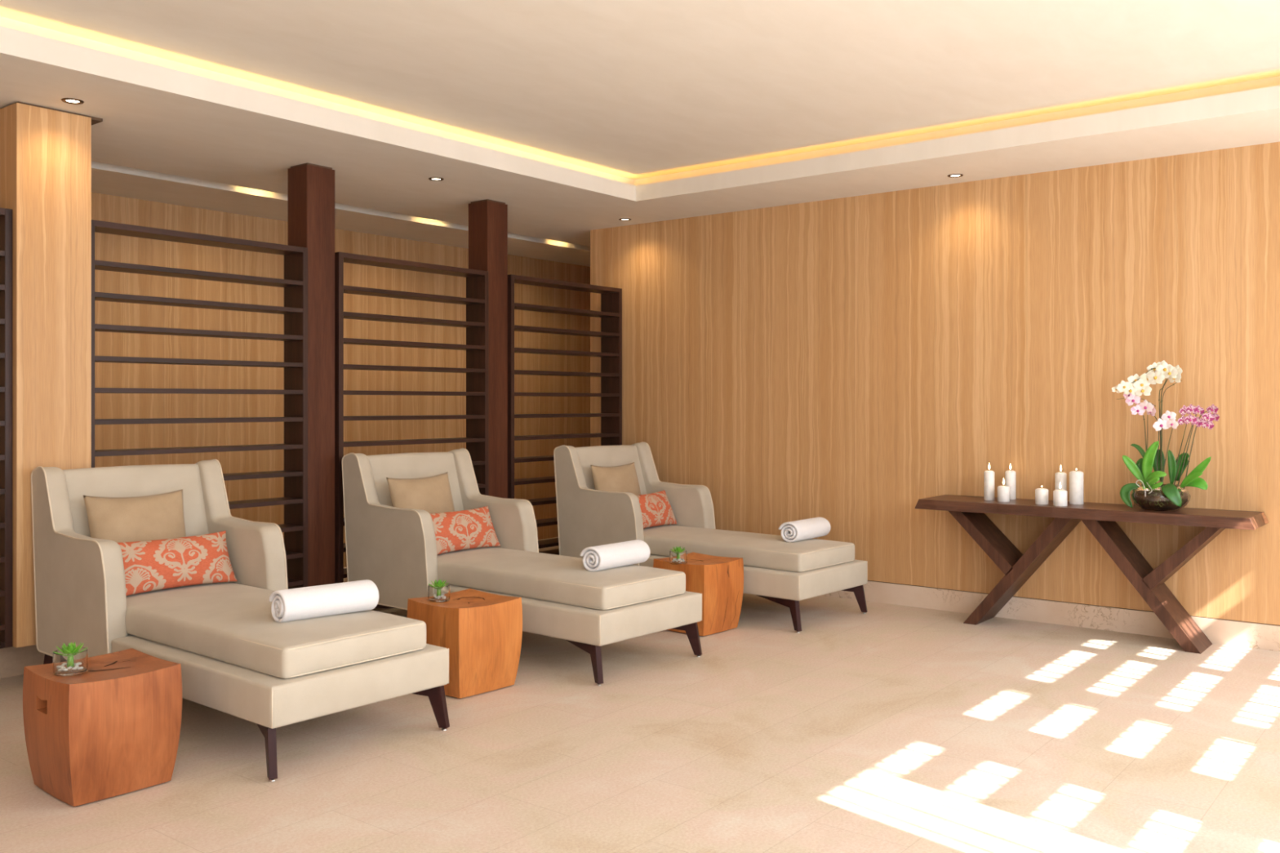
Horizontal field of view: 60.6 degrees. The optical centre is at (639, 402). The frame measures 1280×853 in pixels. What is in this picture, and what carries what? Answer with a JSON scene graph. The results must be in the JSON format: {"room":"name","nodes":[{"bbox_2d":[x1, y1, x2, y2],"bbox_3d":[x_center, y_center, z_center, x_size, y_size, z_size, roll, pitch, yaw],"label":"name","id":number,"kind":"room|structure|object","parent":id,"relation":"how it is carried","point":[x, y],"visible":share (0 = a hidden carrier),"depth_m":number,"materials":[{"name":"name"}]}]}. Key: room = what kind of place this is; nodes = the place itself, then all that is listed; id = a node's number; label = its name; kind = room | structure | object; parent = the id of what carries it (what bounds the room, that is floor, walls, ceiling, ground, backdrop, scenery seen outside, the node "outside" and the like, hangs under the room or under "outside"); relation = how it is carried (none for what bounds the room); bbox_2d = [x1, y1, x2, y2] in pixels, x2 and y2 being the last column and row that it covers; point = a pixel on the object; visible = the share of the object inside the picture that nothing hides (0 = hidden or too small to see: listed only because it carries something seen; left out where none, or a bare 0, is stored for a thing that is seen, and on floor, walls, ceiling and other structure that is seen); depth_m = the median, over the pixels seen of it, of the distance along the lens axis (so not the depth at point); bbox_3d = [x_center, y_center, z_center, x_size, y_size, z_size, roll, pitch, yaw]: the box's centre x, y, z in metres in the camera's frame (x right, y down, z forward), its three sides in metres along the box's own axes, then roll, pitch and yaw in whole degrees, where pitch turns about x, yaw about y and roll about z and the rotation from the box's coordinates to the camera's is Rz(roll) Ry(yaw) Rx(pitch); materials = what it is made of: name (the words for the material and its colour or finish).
{"room":"spa relaxation room","nodes":[
{"label":"spa relaxation room","id":0,"kind":"room"},
{"bbox_2d":[0,102,91,648],"bbox_3d":[-3.109,-0.134,5.606,0.490,2.648,0.357,0,0,38],"label":"wall pillar","id":1,"kind":"structure","parent":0,"point":[46,153],"depth_m":5.41,"materials":[{"name":"brown wood"}]},
{"bbox_2d":[0,207,12,648],"bbox_3d":[-3.558,0.123,4.862,0.200,2.134,1.362,0,0,38],"label":"slatted screen","id":2,"kind":"object","parent":1,"relation":"attached to","point":[6,215],"visible":1,"depth_m":5.32,"materials":[{"name":"brown wood"}]},
{"bbox_2d":[0,101,102,124],"bbox_3d":[-3.111,-1.462,5.660,0.520,0.015,0.410,0,0,38],"label":"trim","id":3,"kind":"structure","parent":1,"relation":"attached to","point":[95,120],"depth_m":5.55,"materials":[{"name":"brown wood"}]},
{"bbox_2d":[91,191,590,567],"bbox_3d":[-3.864,-0.035,7.730,0.180,2.870,13.800,0,0,38],"label":"wall","id":4,"kind":"structure","parent":0,"point":[104,207],"depth_m":8.73,"materials":[{"name":"brown wood"}]},
{"bbox_2d":[0,546,559,678],"bbox_3d":[-2.988,1.302,6.059,0.220,0.195,8.250,0,0,38],"label":"baseboard","id":5,"kind":"structure","parent":4,"relation":"attached to","point":[13,660],"depth_m":5.62,"materials":[{"name":"stone"}]},
{"bbox_2d":[0,0,1279,266],"bbox_3d":[-0.314,-1.596,4.948,9.200,0.252,13.800,0,0,38],"label":"ceiling","id":6,"kind":"structure","parent":0,"point":[578,117],"depth_m":5.73,"materials":[{"name":"paint"}]},
{"bbox_2d":[61,97,84,104],"bbox_3d":[-2.760,-1.467,5.324,0.100,0.006,0.100,0,0,38],"label":"recessed light","id":7,"kind":"object","parent":6,"relation":"in","point":[71,100],"visible":1,"depth_m":5.32,"materials":[{"name":"beige"}]},
{"bbox_2d":[428,177,444,181],"bbox_3d":[-1.337,-1.467,7.179,0.100,0.006,0.100,0,0,38],"label":"recessed light","id":8,"kind":"object","parent":6,"relation":"in","point":[435,179],"visible":1,"depth_m":7.18,"materials":[{"name":"beige"}]},
{"bbox_2d":[618,217,631,220],"bbox_3d":[-0.120,-1.467,8.760,0.100,0.006,0.100,0,0,38],"label":"recessed light","id":9,"kind":"object","parent":6,"relation":"in","point":[621,219],"visible":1,"depth_m":8.73,"materials":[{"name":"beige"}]},
{"bbox_2d":[947,173,963,177],"bbox_3d":[2.037,-1.467,7.069,0.100,0.006,0.100,0,0,38],"label":"recessed light","id":10,"kind":"object","parent":6,"relation":"in","point":[950,175],"visible":1,"depth_m":7.06,"materials":[{"name":"beige"}]},
{"bbox_2d":[0,537,1279,852],"bbox_3d":[-0.354,1.450,4.979,9.300,0.100,13.800,0,0,38],"label":"floor","id":11,"kind":"structure","parent":0,"point":[888,728],"depth_m":4.31,"materials":[{"name":"stone"}]},
{"bbox_2d":[22,648,182,806],"bbox_3d":[-1.972,1.181,4.017,0.412,0.437,0.412,0,0,41],"label":"side table","id":12,"kind":"object","parent":11,"relation":"on","point":[111,729],"visible":0.97,"depth_m":3.88,"materials":[{"name":"red wood"}]},
{"bbox_2d":[52,641,88,676],"bbox_3d":[-2.060,0.923,3.963,0.116,0.108,0.121,0,0,-3],"label":"succulent","id":13,"kind":"object","parent":12,"relation":"on","point":[71,660],"visible":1,"depth_m":3.92,"materials":[{"name":"green plant"}]},
{"bbox_2d":[91,219,307,589],"bbox_3d":[-2.507,0.123,6.203,0.200,2.134,1.319,0,0,38],"label":"slatted screen","id":14,"kind":"object","parent":11,"relation":"on","point":[295,282],"visible":0.59,"depth_m":6.40,"materials":[{"name":"brown wood"}]},
{"bbox_2d":[31,458,449,782],"bbox_3d":[-1.883,0.854,5.036,2.113,1.093,0.910,0,0,40],"label":"chaise lounge","id":15,"kind":"object","parent":11,"relation":"on","point":[234,659],"visible":0.84,"depth_m":4.79,"materials":[{"name":"beige fabric"}]},
{"bbox_2d":[83,488,186,542],"bbox_3d":[-2.497,0.684,5.467,0.198,0.468,0.506,0,0,44],"label":"accent pillow","id":16,"kind":"object","parent":15,"relation":"on","point":[161,516],"visible":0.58,"depth_m":5.42,"materials":[{"name":"beige fabric"}]},
{"bbox_2d":[117,530,237,595],"bbox_3d":[-2.297,0.787,5.383,0.171,0.251,0.636,0,0,43],"label":"lumbar pillow","id":17,"kind":"object","parent":15,"relation":"on","point":[166,563],"visible":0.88,"depth_m":5.34,"materials":[{"name":"fabric"}]},
{"bbox_2d":[125,582,426,679],"bbox_3d":[-1.794,0.977,4.943,1.775,0.141,0.706,0,0,40],"label":"seat cushion","id":18,"kind":"object","parent":15,"relation":"on","point":[232,625],"depth_m":4.52,"materials":[{"name":"beige fabric"}]},
{"bbox_2d":[268,579,378,622],"bbox_3d":[-1.351,0.847,4.695,0.437,0.131,0.153,0,0,-42],"label":"rolled towel","id":19,"kind":"object","parent":15,"relation":"on","point":[326,600],"visible":1,"depth_m":4.63,"materials":[{"name":"fabric"}]},
{"bbox_2d":[288,162,334,586],"bbox_3d":[-2.050,-0.035,6.827,0.200,2.870,0.205,0,0,38],"label":"wooden column","id":20,"kind":"structure","parent":11,"relation":"on","point":[311,187],"depth_m":6.76,"materials":[{"name":"brown wood"}]},
{"bbox_2d":[334,252,488,583],"bbox_3d":[-1.562,0.123,7.408,0.200,2.134,1.289,0,0,38],"label":"slatted screen","id":21,"kind":"object","parent":11,"relation":"on","point":[477,300],"visible":0.52,"depth_m":7.36,"materials":[{"name":"brown wood"}]},
{"bbox_2d":[407,588,522,698],"bbox_3d":[-0.864,1.181,5.398,0.412,0.437,0.412,0,0,42],"label":"side table","id":22,"kind":"object","parent":11,"relation":"on","point":[482,632],"visible":0.79,"depth_m":5.25,"materials":[{"name":"orange wood"}]},
{"bbox_2d":[427,579,449,602],"bbox_3d":[-0.996,0.925,5.405,0.115,0.102,0.110,0,0,21],"label":"succulent","id":23,"kind":"object","parent":22,"relation":"on","point":[437,592],"visible":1,"depth_m":5.36,"materials":[{"name":"green plant"}]},
{"bbox_2d":[468,199,507,498],"bbox_3d":[-1.114,-0.035,8.021,0.200,2.870,0.205,0,0,38],"label":"wooden column","id":24,"kind":"structure","parent":11,"relation":"on","point":[487,218],"depth_m":7.95,"materials":[{"name":"brown wood"}]},
{"bbox_2d":[342,448,702,686],"bbox_3d":[-0.739,0.854,6.427,2.177,1.093,0.893,0,0,41],"label":"chaise lounge","id":25,"kind":"object","parent":11,"relation":"on","point":[394,548],"visible":0.85,"depth_m":6.29,"materials":[{"name":"beige fabric"}]},
{"bbox_2d":[386,471,454,513],"bbox_3d":[-1.340,0.684,6.824,0.199,0.477,0.500,0,0,34],"label":"accent pillow","id":26,"kind":"object","parent":25,"relation":"on","point":[433,495],"visible":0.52,"depth_m":6.77,"materials":[{"name":"beige fabric"}]},
{"bbox_2d":[429,506,500,555],"bbox_3d":[-1.115,0.787,6.746,0.162,0.251,0.633,0,0,34],"label":"lumbar pillow","id":27,"kind":"object","parent":25,"relation":"on","point":[473,528],"visible":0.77,"depth_m":6.71,"materials":[{"name":"fabric"}]},
{"bbox_2d":[436,546,685,610],"bbox_3d":[-0.647,0.977,6.331,1.828,0.141,0.692,0,0,41],"label":"seat cushion","id":28,"kind":"object","parent":25,"relation":"on","point":[561,580],"depth_m":5.90,"materials":[{"name":"beige fabric"}]},
{"bbox_2d":[579,539,649,571],"bbox_3d":[-0.135,0.847,6.088,0.153,0.131,0.437,0,0,39],"label":"rolled towel","id":29,"kind":"object","parent":25,"relation":"on","point":[599,557],"visible":1,"depth_m":5.99,"materials":[{"name":"fabric"}]},
{"bbox_2d":[507,274,622,555],"bbox_3d":[-0.625,0.123,8.603,0.200,2.134,1.291,0,0,38],"label":"slatted screen","id":30,"kind":"object","parent":11,"relation":"on","point":[611,313],"visible":0.48,"depth_m":8.59,"materials":[{"name":"brown wood"}]},
{"bbox_2d":[653,552,743,636],"bbox_3d":[0.362,1.181,6.775,0.412,0.437,0.412,0,0,41],"label":"side table","id":31,"kind":"object","parent":11,"relation":"on","point":[719,580],"visible":0.58,"depth_m":6.63,"materials":[{"name":"orange wood"}]},
{"bbox_2d":[669,546,687,564],"bbox_3d":[0.232,0.925,6.662,0.110,0.102,0.115,0,0,-42],"label":"succulent","id":32,"kind":"object","parent":31,"relation":"on","point":[677,556],"visible":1,"depth_m":6.62,"materials":[{"name":"green plant"}]},
{"bbox_2d":[553,441,867,633],"bbox_3d":[0.456,0.854,7.651,2.113,1.093,0.893,0,0,41],"label":"chaise lounge","id":33,"kind":"object","parent":11,"relation":"on","point":[776,570],"visible":0.74,"depth_m":7.55,"materials":[{"name":"beige fabric"}]},
{"bbox_2d":[590,462,640,495],"bbox_3d":[-0.153,0.684,8.089,0.196,0.468,0.500,0,0,39],"label":"accent pillow","id":34,"kind":"object","parent":33,"relation":"on","point":[622,478],"visible":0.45,"depth_m":8.02,"materials":[{"name":"beige fabric"}]},
{"bbox_2d":[636,490,677,528],"bbox_3d":[0.063,0.787,7.999,0.160,0.251,0.631,0,0,33],"label":"lumbar pillow","id":35,"kind":"object","parent":33,"relation":"on","point":[655,508],"visible":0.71,"depth_m":7.99,"materials":[{"name":"fabric"}]},
{"bbox_2d":[643,524,854,572],"bbox_3d":[0.544,0.977,7.557,1.775,0.141,0.692,0,0,41],"label":"seat cushion","id":36,"kind":"object","parent":33,"relation":"on","point":[767,552],"depth_m":7.13,"materials":[{"name":"beige fabric"}]},
{"bbox_2d":[778,516,831,542],"bbox_3d":[1.104,0.847,7.327,0.153,0.131,0.437,0,0,39],"label":"rolled towel","id":37,"kind":"object","parent":33,"relation":"on","point":[815,527],"visible":1,"depth_m":7.21,"materials":[{"name":"fabric"}]},
{"bbox_2d":[915,494,1268,653],"bbox_3d":[2.654,1.009,6.594,1.921,0.782,0.471,0,0,38],"label":"console table","id":38,"kind":"object","parent":11,"relation":"on","point":[1100,519],"visible":0.94,"depth_m":6.46,"materials":[{"name":"brown wood"}]},
{"bbox_2d":[983,462,994,500],"bbox_3d":[2.221,0.498,6.959,0.064,0.239,0.064,0,0,38],"label":"pillar candle","id":39,"kind":"object","parent":38,"relation":"on","point":[988,475],"visible":1,"depth_m":6.93,"materials":[{"name":"white wax"}]},
{"bbox_2d":[997,478,1009,502],"bbox_3d":[2.278,0.544,6.856,0.074,0.148,0.074,0,0,38],"label":"pillar candle","id":40,"kind":"object","parent":38,"relation":"on","point":[1003,491],"visible":1,"depth_m":6.83,"materials":[{"name":"white wax"}]},
{"bbox_2d":[1004,463,1015,499],"bbox_3d":[2.374,0.503,7.014,0.066,0.230,0.066,0,0,38],"label":"pillar candle","id":41,"kind":"object","parent":38,"relation":"on","point":[1010,475],"visible":0.87,"depth_m":6.99,"materials":[{"name":"white wax"}]},
{"bbox_2d":[1035,485,1048,504],"bbox_3d":[2.451,0.561,6.677,0.077,0.114,0.077,0,0,38],"label":"pillar candle","id":42,"kind":"object","parent":38,"relation":"on","point":[1041,494],"visible":1,"depth_m":6.64,"materials":[{"name":"white wax"}]},
{"bbox_2d":[1053,482,1066,506],"bbox_3d":[2.523,0.547,6.570,0.079,0.142,0.079,0,0,38],"label":"pillar candle","id":43,"kind":"object","parent":38,"relation":"on","point":[1060,496],"visible":1,"depth_m":6.54,"materials":[{"name":"white wax"}]},
{"bbox_2d":[1054,464,1066,490],"bbox_3d":[2.609,0.500,6.786,0.068,0.235,0.068,0,0,38],"label":"pillar candle","id":44,"kind":"object","parent":38,"relation":"on","point":[1060,477],"visible":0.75,"depth_m":6.76,"materials":[{"name":"white wax"}]},
{"bbox_2d":[1069,468,1083,504],"bbox_3d":[2.666,0.508,6.684,0.081,0.219,0.081,0,0,38],"label":"pillar candle","id":45,"kind":"object","parent":38,"relation":"on","point":[1076,477],"visible":1,"depth_m":6.65,"materials":[{"name":"white wax"}]},
{"bbox_2d":[1111,360,1219,511],"bbox_3d":[3.022,0.186,6.262,0.337,0.864,0.495,0,0,-26],"label":"orchid arrangement","id":46,"kind":"object","parent":38,"relation":"on","point":[1152,495],"visible":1,"depth_m":6.26,"materials":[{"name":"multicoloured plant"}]},
{"bbox_2d":[1130,483,1191,511],"bbox_3d":[3.006,0.545,6.322,0.314,0.146,0.314,0,0,38],"label":"glass bowl","id":47,"kind":"object","parent":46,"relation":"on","point":[1148,496],"depth_m":6.21,"materials":[{"name":"brown"}]},
{"bbox_2d":[590,142,1279,625],"bbox_3d":[2.537,-0.108,7.109,7.380,2.723,0.180,0,0,38],"label":"wall","id":48,"kind":"structure","parent":0,"point":[849,362],"depth_m":7.28,"materials":[{"name":"brown wood"}]},
{"bbox_2d":[821,580,1279,651],"bbox_3d":[2.536,1.329,7.101,7.370,0.142,0.174,0,0,38],"label":"baseboard","id":49,"kind":"structure","parent":48,"relation":"attached to","point":[1229,633],"depth_m":6.86,"materials":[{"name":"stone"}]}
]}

